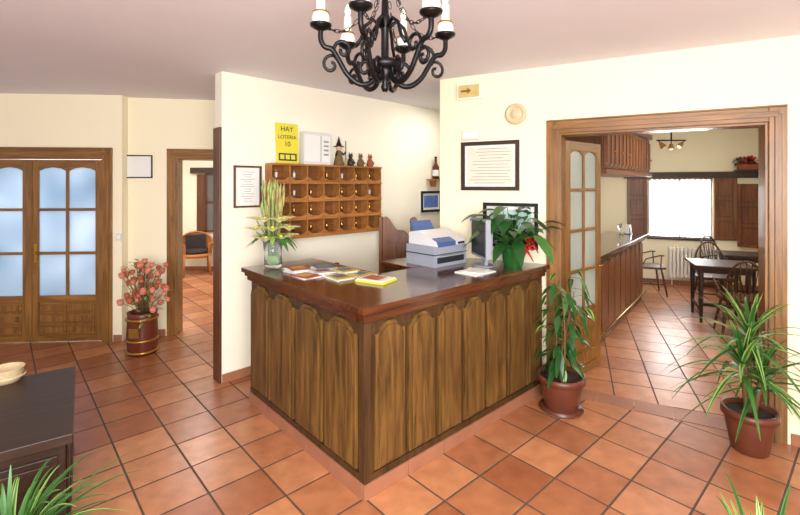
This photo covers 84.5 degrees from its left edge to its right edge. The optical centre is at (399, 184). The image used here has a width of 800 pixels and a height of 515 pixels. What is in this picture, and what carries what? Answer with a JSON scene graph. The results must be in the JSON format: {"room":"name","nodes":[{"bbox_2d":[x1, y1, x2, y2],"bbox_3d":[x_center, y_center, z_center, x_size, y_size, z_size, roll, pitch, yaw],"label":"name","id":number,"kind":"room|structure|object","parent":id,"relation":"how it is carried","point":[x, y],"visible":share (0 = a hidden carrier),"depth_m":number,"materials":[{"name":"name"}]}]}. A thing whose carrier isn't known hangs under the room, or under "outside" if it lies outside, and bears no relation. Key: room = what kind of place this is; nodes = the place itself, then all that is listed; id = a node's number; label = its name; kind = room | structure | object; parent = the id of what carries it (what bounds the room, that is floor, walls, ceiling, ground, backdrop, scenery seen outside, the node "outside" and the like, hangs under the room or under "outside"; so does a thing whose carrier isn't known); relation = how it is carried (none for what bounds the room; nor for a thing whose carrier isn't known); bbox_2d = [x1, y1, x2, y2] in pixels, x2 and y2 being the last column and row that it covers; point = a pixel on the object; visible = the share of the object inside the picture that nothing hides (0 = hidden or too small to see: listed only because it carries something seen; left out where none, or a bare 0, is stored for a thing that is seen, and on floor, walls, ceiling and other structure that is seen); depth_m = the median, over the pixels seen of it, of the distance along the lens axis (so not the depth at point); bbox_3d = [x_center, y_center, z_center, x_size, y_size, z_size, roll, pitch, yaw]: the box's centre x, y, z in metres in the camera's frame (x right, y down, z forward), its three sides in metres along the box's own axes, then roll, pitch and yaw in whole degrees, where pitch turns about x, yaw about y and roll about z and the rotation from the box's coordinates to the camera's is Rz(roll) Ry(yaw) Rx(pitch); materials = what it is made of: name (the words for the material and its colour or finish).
{"room":"hotel lobby","nodes":[
{"label":"hotel lobby","id":0,"kind":"room"},
{"bbox_2d":[0,93,127,340],"bbox_3d":[-5.064,0.380,4.978,3.800,2.800,0.250,0,0,-4],"label":"wall","id":1,"kind":"structure","parent":0,"point":[26,120],"depth_m":4.97,"materials":[{"name":"beige paint"}]},
{"bbox_2d":[0,147,112,342],"bbox_3d":[-4.165,0.679,5.029,1.800,2.202,0.288,0,0,-4],"label":"door","id":2,"kind":"structure","parent":1,"relation":"in","point":[56,208],"depth_m":4.97,"materials":[{"name":"brown wood"}]},
{"bbox_2d":[113,335,121,341],"bbox_3d":[-5.004,1.740,4.851,3.696,0.080,0.018,0,0,-4],"label":"baseboard","id":3,"kind":"structure","parent":1,"relation":"attached to","point":[116,338],"depth_m":4.98,"materials":[{"name":"tile"}]},
{"bbox_2d":[116,233,121,240],"bbox_3d":[-3.189,0.590,4.989,0.060,0.080,0.018,0,0,-4],"label":"light switch","id":4,"kind":"object","parent":1,"relation":"attached to","point":[118,235],"visible":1,"depth_m":4.99,"materials":[{"name":"white plastic"}]},
{"bbox_2d":[128,98,214,335],"bbox_3d":[-1.780,0.380,5.477,3.040,2.800,0.200,0,0,-10],"label":"wall","id":5,"kind":"structure","parent":0,"point":[155,125],"depth_m":5.18,"materials":[{"name":"beige paint"}]},
{"bbox_2d":[127,155,152,177],"bbox_3d":[-3.060,-0.215,5.134,0.320,0.270,0.028,0,0,-10],"label":"framed notice","id":6,"kind":"object","parent":5,"relation":"attached to","point":[138,166],"visible":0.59,"depth_m":5.14,"materials":[{"name":"white paper"}]},
{"bbox_2d":[158,329,165,335],"bbox_3d":[-2.968,1.740,5.158,0.406,0.080,0.015,0,0,-10],"label":"baseboard","id":7,"kind":"structure","parent":5,"relation":"attached to","point":[162,332],"depth_m":5.18,"materials":[{"name":"tile"}]},
{"bbox_2d":[166,149,212,335],"bbox_3d":[-2.232,0.676,5.390,1.090,2.207,0.254,0,0,-10],"label":"door frame","id":8,"kind":"structure","parent":5,"relation":"in","point":[175,157],"depth_m":5.21,"materials":[{"name":"brown wood"}]},
{"bbox_2d":[183,160,212,265],"bbox_3d":[-3.150,0.380,9.275,4.300,2.800,0.150,0,0,0],"label":"wall","id":9,"kind":"structure","parent":0,"point":[189,179],"depth_m":9.20,"materials":[{"name":"white paint"}]},
{"bbox_2d":[185,266,212,269],"bbox_3d":[-3.150,1.740,9.193,3.900,0.080,0.014,0,0,0],"label":"baseboard","id":10,"kind":"structure","parent":9,"relation":"attached to","point":[186,267],"depth_m":9.19,"materials":[{"name":"tile"}]},
{"bbox_2d":[190,168,212,231],"bbox_3d":[-3.850,0.310,9.155,1.000,1.340,0.090,0,0,0],"label":"window","id":11,"kind":"structure","parent":9,"relation":"in","point":[204,175],"depth_m":9.13,"materials":[{"name":"brown wood"}]},
{"bbox_2d":[215,72,439,373],"bbox_3d":[-0.146,0.380,5.468,4.200,2.800,0.150,0,0,-44],"label":"wall","id":12,"kind":"structure","parent":0,"point":[403,140],"depth_m":4.61,"materials":[{"name":"white paint"}]},
{"bbox_2d":[213,127,221,383],"bbox_3d":[-1.659,0.630,3.997,0.020,2.300,0.150,0,0,-44],"label":"trim","id":13,"kind":"structure","parent":12,"relation":"attached to","point":[217,132],"depth_m":3.97,"materials":[{"name":"brown wood"}]},
{"bbox_2d":[222,366,250,382],"bbox_3d":[-0.161,1.740,5.339,3.996,0.080,0.014,0,0,-44],"label":"baseboard","id":14,"kind":"structure","parent":12,"relation":"attached to","point":[230,376],"depth_m":4.03,"materials":[{"name":"tile"}]},
{"bbox_2d":[233,165,261,207],"bbox_3d":[-1.422,0.015,4.104,0.270,0.390,0.028,0,0,-44],"label":"framed certificate","id":15,"kind":"object","parent":12,"relation":"attached to","point":[247,180],"visible":0.98,"depth_m":4.10,"materials":[{"name":"white paper"}]},
{"bbox_2d":[275,122,298,163],"bbox_3d":[-1.124,-0.415,4.386,0.250,0.399,0.034,0,0,-44],"label":"sign","id":16,"kind":"object","parent":12,"relation":"attached to","point":[286,135],"visible":1,"depth_m":4.38,"materials":[{"name":"paper"}]},
{"bbox_2d":[265,163,381,238],"bbox_3d":[-0.758,0.160,4.674,1.394,0.738,0.136,0,0,-44],"label":"key rack","id":17,"kind":"object","parent":12,"relation":"attached to","point":[323,200],"visible":0.85,"depth_m":4.67,"materials":[{"name":"brown wood"}]},
{"bbox_2d":[299,131,330,164],"bbox_3d":[-0.879,-0.377,4.578,0.330,0.330,0.084,0,0,-44],"label":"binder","id":18,"kind":"object","parent":17,"relation":"on","point":[314,148],"visible":0.98,"depth_m":4.53,"materials":[{"name":"white plastic"}]},
{"bbox_2d":[333,137,347,165],"bbox_3d":[-0.652,-0.370,4.774,0.157,0.320,0.127,0,0,-44],"label":"figurine","id":19,"kind":"object","parent":17,"relation":"on","point":[338,160],"visible":0.98,"depth_m":4.74,"materials":[{"name":"brown ceramic"}]},
{"bbox_2d":[347,153,354,165],"bbox_3d":[-0.547,-0.285,4.875,0.103,0.150,0.082,0,0,-44],"label":"figurine","id":20,"kind":"object","parent":17,"relation":"on","point":[351,162],"visible":0.97,"depth_m":4.85,"materials":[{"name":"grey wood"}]},
{"bbox_2d":[357,153,364,165],"bbox_3d":[-0.447,-0.285,4.973,0.103,0.150,0.082,0,0,-44],"label":"figurine","id":21,"kind":"object","parent":17,"relation":"on","point":[360,162],"visible":0.94,"depth_m":4.95,"materials":[{"name":"beige ceramic"}]},
{"bbox_2d":[367,154,373,166],"bbox_3d":[-0.346,-0.285,5.070,0.103,0.150,0.082,0,0,-44],"label":"figurine","id":22,"kind":"object","parent":17,"relation":"on","point":[370,163],"visible":0.98,"depth_m":5.05,"materials":[{"name":"ceramic"}]},
{"bbox_2d":[420,191,439,212],"bbox_3d":[0.417,0.220,5.892,0.400,0.280,0.028,0,0,-44],"label":"print","id":23,"kind":"object","parent":12,"relation":"attached to","point":[429,200],"visible":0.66,"depth_m":5.87,"materials":[{"name":"blue paper"}]},
{"bbox_2d":[426,179,439,186],"bbox_3d":[0.528,-0.030,5.935,0.380,0.100,0.120,0,0,-44],"label":"wall shelf","id":24,"kind":"object","parent":12,"relation":"attached to","point":[432,181],"visible":0.53,"depth_m":5.85,"materials":[{"name":"brown wood"}]},
{"bbox_2d":[432,157,438,178],"bbox_3d":[0.478,-0.230,5.887,0.091,0.300,0.091,0,0,-44],"label":"liquor bottle","id":25,"kind":"object","parent":24,"relation":"on","point":[435,169],"visible":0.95,"depth_m":5.86,"materials":[{"name":"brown glass"}]},
{"bbox_2d":[0,270,799,514],"bbox_3d":[1.000,1.830,4.000,16.000,0.100,14.000,0,0,0],"label":"floor","id":26,"kind":"structure","parent":0,"point":[199,444],"depth_m":2.98,"materials":[{"name":"tile"}]},
{"bbox_2d":[0,366,75,514],"bbox_3d":[-2.371,1.505,2.255,1.130,0.550,1.000,0,0,-36],"label":"cabinet","id":27,"kind":"object","parent":26,"relation":"on","point":[37,410],"visible":0.92,"depth_m":2.24,"materials":[{"name":"brown wood"}]},
{"bbox_2d":[0,361,26,385],"bbox_3d":[-2.470,1.188,2.760,0.198,0.085,0.198,0,0,0],"label":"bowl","id":28,"kind":"object","parent":27,"relation":"on","point":[11,372],"visible":1,"depth_m":2.75,"materials":[{"name":"beige ceramic"}]},
{"bbox_2d":[0,450,139,514],"bbox_3d":[-1.581,1.432,1.727,0.918,0.696,0.900,0,0,0],"label":"spider plant","id":29,"kind":"object","parent":26,"relation":"on","point":[7,502],"visible":1,"depth_m":1.81,"materials":[{"name":"green plant"}]},
{"bbox_2d":[117,258,172,356],"bbox_3d":[-2.737,1.277,4.669,0.551,1.006,0.585,0,0,0],"label":"potted plant","id":30,"kind":"object","parent":26,"relation":"on","point":[142,335],"visible":1,"depth_m":4.60,"materials":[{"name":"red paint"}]},
{"bbox_2d":[183,231,212,277],"bbox_3d":[-4.055,1.360,8.759,0.661,0.843,0.601,0,0,-29],"label":"wicker armchair","id":31,"kind":"object","parent":26,"relation":"on","point":[196,244],"visible":0.77,"depth_m":8.78,"materials":[{"name":"orange wicker"}]},
{"bbox_2d":[241,258,548,501],"bbox_3d":[-0.015,1.230,3.696,2.008,1.100,1.644,0,0,-42],"label":"reception desk","id":32,"kind":"object","parent":26,"relation":"on","point":[375,383],"depth_m":2.91,"materials":[{"name":"brown wood"}]},
{"bbox_2d":[245,179,299,268],"bbox_3d":[-1.044,0.316,3.622,0.446,0.729,0.443,0,0,31],"label":"vase","id":33,"kind":"object","parent":32,"relation":"on","point":[273,240],"visible":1,"depth_m":3.57,"materials":[{"name":"clear"}]},
{"bbox_2d":[283,263,377,281],"bbox_3d":[-0.569,0.665,3.381,0.526,0.030,0.663,0,0,-42],"label":"brochures","id":34,"kind":"object","parent":32,"relation":"on","point":[303,272],"visible":0.98,"depth_m":3.35,"materials":[{"name":"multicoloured paper"}]},
{"bbox_2d":[355,274,396,284],"bbox_3d":[-0.171,0.667,3.122,0.240,0.025,0.180,0,0,31],"label":"book","id":35,"kind":"object","parent":32,"relation":"on","point":[373,279],"visible":1,"depth_m":3.08,"materials":[{"name":"yellow paper"}]},
{"bbox_2d":[405,220,466,267],"bbox_3d":[0.317,0.500,3.849,0.420,0.360,0.399,0,0,-42],"label":"printer","id":36,"kind":"object","parent":32,"relation":"on","point":[427,246],"visible":1,"depth_m":3.75,"materials":[{"name":"grey plastic"}]},
{"bbox_2d":[455,267,495,275],"bbox_3d":[0.589,0.673,3.434,0.263,0.014,0.225,0,0,-42],"label":"paper sheets","id":37,"kind":"object","parent":32,"relation":"on","point":[471,271],"visible":1,"depth_m":3.39,"materials":[{"name":"white paper"}]},
{"bbox_2d":[471,217,493,267],"bbox_3d":[0.699,0.480,3.682,0.180,0.400,0.360,0,0,-10],"label":"computer monitor","id":38,"kind":"object","parent":32,"relation":"on","point":[481,244],"visible":0.93,"depth_m":3.60,"materials":[{"name":"grey plastic"}]},
{"bbox_2d":[462,206,567,266],"bbox_3d":[0.894,0.428,3.635,0.852,0.504,0.572,0,0,30],"label":"potted plant","id":39,"kind":"object","parent":32,"relation":"on","point":[513,243],"visible":0.96,"depth_m":3.60,"materials":[{"name":"green plant"}]},
{"bbox_2d":[379,216,416,273],"bbox_3d":[0.084,1.070,4.981,0.650,1.420,0.063,0,0,6],"label":"doors","id":40,"kind":"structure","parent":26,"relation":"on","point":[392,241],"depth_m":4.99,"materials":[{"name":"brown wood"}]},
{"bbox_2d":[381,257,419,272],"bbox_3d":[0.181,1.230,3.976,0.590,1.100,0.410,0,0,-42],"label":"desk","id":41,"kind":"object","parent":26,"relation":"on","point":[394,264],"visible":0.14,"depth_m":3.84,"materials":[{"name":"brown wood"}]},
{"bbox_2d":[534,270,596,418],"bbox_3d":[1.307,1.234,3.463,0.484,1.092,0.581,0,0,0],"label":"potted plant","id":42,"kind":"object","parent":26,"relation":"on","point":[562,385],"visible":0.99,"depth_m":3.41,"materials":[{"name":"plant"}]},
{"bbox_2d":[601,231,648,342],"bbox_3d":[2.713,1.265,5.848,0.590,1.030,2.850,0,0,38],"label":"bar counter","id":43,"kind":"object","parent":26,"relation":"on","point":[621,256],"depth_m":5.62,"materials":[{"name":"brown wood"}]},
{"bbox_2d":[617,223,623,235],"bbox_3d":[3.274,0.660,6.545,0.098,0.180,0.100,0,0,38],"label":"wine glass","id":44,"kind":"object","parent":43,"relation":"on","point":[619,225],"visible":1,"depth_m":6.53,"materials":[{"name":"white"}]},
{"bbox_2d":[624,224,632,233],"bbox_3d":[3.500,0.680,6.749,0.100,0.140,0.120,0,0,38],"label":"napkin holder","id":45,"kind":"object","parent":43,"relation":"on","point":[628,229],"visible":1,"depth_m":6.71,"materials":[{"name":"plastic"}]},
{"bbox_2d":[643,250,667,296],"bbox_3d":[4.075,1.314,7.257,0.493,0.934,0.522,0,0,16],"label":"dining chair","id":46,"kind":"object","parent":26,"relation":"on","point":[656,266],"visible":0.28,"depth_m":7.07,"materials":[{"name":"brown wood"}]},
{"bbox_2d":[694,241,733,309],"bbox_3d":[4.560,1.314,6.424,0.522,0.934,0.493,0,0,23],"label":"dining chair","id":47,"kind":"object","parent":26,"relation":"on","point":[707,276],"visible":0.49,"depth_m":6.46,"materials":[{"name":"brown wood"}]},
{"bbox_2d":[698,235,743,293],"bbox_3d":[5.245,1.314,7.226,0.522,0.934,0.493,0,0,-11],"label":"dining chair","id":48,"kind":"object","parent":26,"relation":"on","point":[703,237],"visible":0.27,"depth_m":7.38,"materials":[{"name":"brown wood"}]},
{"bbox_2d":[685,258,757,322],"bbox_3d":[4.220,1.405,5.820,0.660,0.750,0.660,0,0,23],"label":"dining table","id":49,"kind":"object","parent":26,"relation":"on","point":[714,266],"visible":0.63,"depth_m":5.68,"materials":[{"name":"brown wood"}]},
{"bbox_2d":[665,286,799,458],"bbox_3d":[2.302,1.222,2.823,1.080,1.116,0.672,0,0,27],"label":"dracaena","id":50,"kind":"object","parent":26,"relation":"on","point":[751,424],"visible":1,"depth_m":2.91,"materials":[{"name":"plant"}]},
{"bbox_2d":[712,261,757,334],"bbox_3d":[3.989,1.314,5.146,0.522,0.934,0.493,0,0,25],"label":"dining chair","id":51,"kind":"object","parent":26,"relation":"on","point":[750,298],"visible":0.56,"depth_m":5.07,"materials":[{"name":"brown wood"}]},
{"bbox_2d":[715,250,757,304],"bbox_3d":[5.150,1.405,6.620,0.560,0.750,0.560,0,0,23],"label":"dining table","id":52,"kind":"object","parent":26,"relation":"on","point":[728,255],"visible":0.31,"depth_m":6.56,"materials":[{"name":"brown wood"}]},
{"bbox_2d":[717,472,790,514],"bbox_3d":[1.349,1.450,1.515,0.792,0.659,0.783,0,0,0],"label":"spider plant","id":53,"kind":"object","parent":26,"relation":"on","point":[783,509],"visible":1,"depth_m":1.69,"materials":[{"name":"green plant"}]},
{"bbox_2d":[0,0,799,110],"bbox_3d":[1.000,-1.070,4.000,16.000,0.100,14.000,0,0,0],"label":"ceiling","id":54,"kind":"structure","parent":0,"point":[162,49],"depth_m":3.02,"materials":[{"name":"paint"}]},
{"bbox_2d":[310,0,455,92],"bbox_3d":[-0.070,-0.728,2.050,0.673,0.585,0.661,0,0,0],"label":"chandelier","id":55,"kind":"object","parent":54,"relation":"hanging from","point":[384,69],"visible":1,"depth_m":2.00,"materials":[{"name":"black metal"}]},
{"bbox_2d":[565,133,651,176],"bbox_3d":[2.787,-0.570,5.782,0.527,0.900,2.740,0,0,38],"label":"cabinets","id":56,"kind":"object","parent":54,"relation":"hanging from","point":[627,155],"visible":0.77,"depth_m":5.26,"materials":[{"name":"brown wood"}]},
{"bbox_2d":[440,35,799,444],"bbox_3d":[2.628,0.380,3.155,5.000,2.800,0.200,0,0,29],"label":"wall","id":57,"kind":"structure","parent":0,"point":[765,72],"depth_m":3.56,"materials":[{"name":"beige paint"}]},
{"bbox_2d":[457,82,482,100],"bbox_3d":[0.648,-0.868,4.090,0.230,0.145,0.066,0,0,29],"label":"direction sign","id":58,"kind":"object","parent":57,"relation":"attached to","point":[469,91],"visible":1,"depth_m":4.06,"materials":[{"name":"beige paper"}]},
{"bbox_2d":[462,131,479,139],"bbox_3d":[0.658,-0.460,4.096,0.160,0.080,0.045,0,0,29],"label":"lamp","id":59,"kind":"object","parent":57,"relation":"attached to","point":[466,135],"visible":1,"depth_m":4.07,"materials":[{"name":"white plastic"}]},
{"bbox_2d":[461,140,519,190],"bbox_3d":[0.818,-0.175,4.018,0.544,0.450,0.028,0,0,29],"label":"diploma","id":60,"kind":"object","parent":57,"relation":"attached to","point":[485,165],"visible":1,"depth_m":4.01,"materials":[{"name":"white paper"}]},
{"bbox_2d":[483,202,537,249],"bbox_3d":[0.982,0.360,3.928,0.490,0.400,0.028,0,0,29],"label":"framed map","id":61,"kind":"object","parent":57,"relation":"attached to","point":[512,207],"visible":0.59,"depth_m":3.90,"materials":[{"name":"white paper"},{"name":"black painted wood"}]},
{"bbox_2d":[505,103,526,124],"bbox_3d":[1.024,-0.630,3.901,0.190,0.190,0.036,0,0,29],"label":"wall plate","id":62,"kind":"object","parent":57,"relation":"attached to","point":[516,113],"visible":1,"depth_m":3.89,"materials":[{"name":"ceramic"}]},
{"bbox_2d":[580,389,726,430],"bbox_3d":[2.010,1.778,3.494,1.344,0.004,0.200,0,0,29],"label":"threshold","id":63,"kind":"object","parent":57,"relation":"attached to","point":[697,418],"depth_m":3.48,"materials":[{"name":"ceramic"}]},
{"bbox_2d":[546,104,787,444],"bbox_3d":[2.007,0.614,3.488,1.590,2.332,0.254,0,0,29],"label":"door frame","id":64,"kind":"structure","parent":57,"relation":"in","point":[772,127],"depth_m":3.17,"materials":[{"name":"brown wood"}]},
{"bbox_2d":[565,140,603,372],"bbox_3d":[1.741,0.685,4.140,0.690,2.170,0.102,0,0,-41],"label":"door leaf","id":65,"kind":"structure","parent":64,"relation":"attached to","point":[582,160],"depth_m":4.16,"materials":[{"name":"brown wood"}]},
{"bbox_2d":[791,433,799,447],"bbox_3d":[2.577,1.740,3.062,4.996,0.080,0.014,0,0,29],"label":"baseboard","id":66,"kind":"structure","parent":57,"relation":"attached to","point":[795,439],"depth_m":2.99,"materials":[{"name":"tile"}]},
{"bbox_2d":[656,132,685,149],"bbox_3d":[4.500,-0.800,7.300,0.480,0.440,0.097,0,0,0],"label":"chandelier","id":67,"kind":"object","parent":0,"point":[662,145],"depth_m":7.29,"materials":[{"name":"gold metal"}]},
{"bbox_2d":[601,128,757,285],"bbox_3d":[3.920,0.380,8.386,5.200,2.800,0.200,0,0,22],"label":"wall","id":68,"kind":"structure","parent":0,"point":[708,150],"depth_m":7.82,"materials":[{"name":"beige paint"}]},
{"bbox_2d":[624,171,757,240],"bbox_3d":[5.136,0.375,7.811,2.095,1.210,0.160,0,0,22],"label":"window","id":69,"kind":"structure","parent":68,"relation":"in","point":[737,174],"depth_m":7.74,"materials":[{"name":"brown wood"}]},
{"bbox_2d":[627,178,647,233],"bbox_3d":[4.356,0.415,8.076,0.330,1.070,0.030,0,0,22],"label":"window shutter","id":70,"kind":"object","parent":69,"relation":"attached to","point":[637,188],"visible":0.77,"depth_m":8.06,"materials":[{"name":"brown wood"}]},
{"bbox_2d":[648,179,711,237],"bbox_3d":[4.999,0.409,7.871,0.995,1.041,0.024,0,0,22],"label":"sheer curtain","id":71,"kind":"object","parent":69,"relation":"hanging from","point":[676,207],"visible":0.98,"depth_m":7.87,"materials":[{"name":"white fabric"}]},
{"bbox_2d":[714,178,736,240],"bbox_3d":[5.604,0.415,7.574,0.330,1.070,0.030,0,0,22],"label":"window shutter","id":72,"kind":"object","parent":69,"relation":"attached to","point":[725,189],"visible":1,"depth_m":7.56,"materials":[{"name":"brown wood"}]},
{"bbox_2d":[732,155,757,170],"bbox_3d":[5.861,-0.371,7.349,0.509,0.263,0.256,0,0,22],"label":"flower box","id":73,"kind":"object","parent":69,"relation":"on","point":[746,164],"visible":0.82,"depth_m":7.35,"materials":[{"name":"brown wood"}]},
{"bbox_2d":[737,184,757,247],"bbox_3d":[5.877,0.515,7.357,0.030,1.070,0.380,0,0,-39],"label":"window shutter","id":74,"kind":"object","parent":69,"relation":"attached to","point":[747,194],"visible":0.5,"depth_m":7.39,"materials":[{"name":"brown wood"}]},
{"bbox_2d":[668,246,718,284],"bbox_3d":[5.147,1.440,7.725,0.770,0.680,0.110,0,0,22],"label":"radiator","id":75,"kind":"object","parent":68,"relation":"attached to","point":[678,267],"visible":0.56,"depth_m":7.76,"materials":[{"name":"metal"}]},
{"bbox_2d":[643,278,757,289],"bbox_3d":[4.530,1.740,8.025,3.596,0.080,0.017,0,0,22],"label":"baseboard","id":76,"kind":"structure","parent":68,"relation":"attached to","point":[675,282],"depth_m":7.82,"materials":[{"name":"tile"}]}
]}

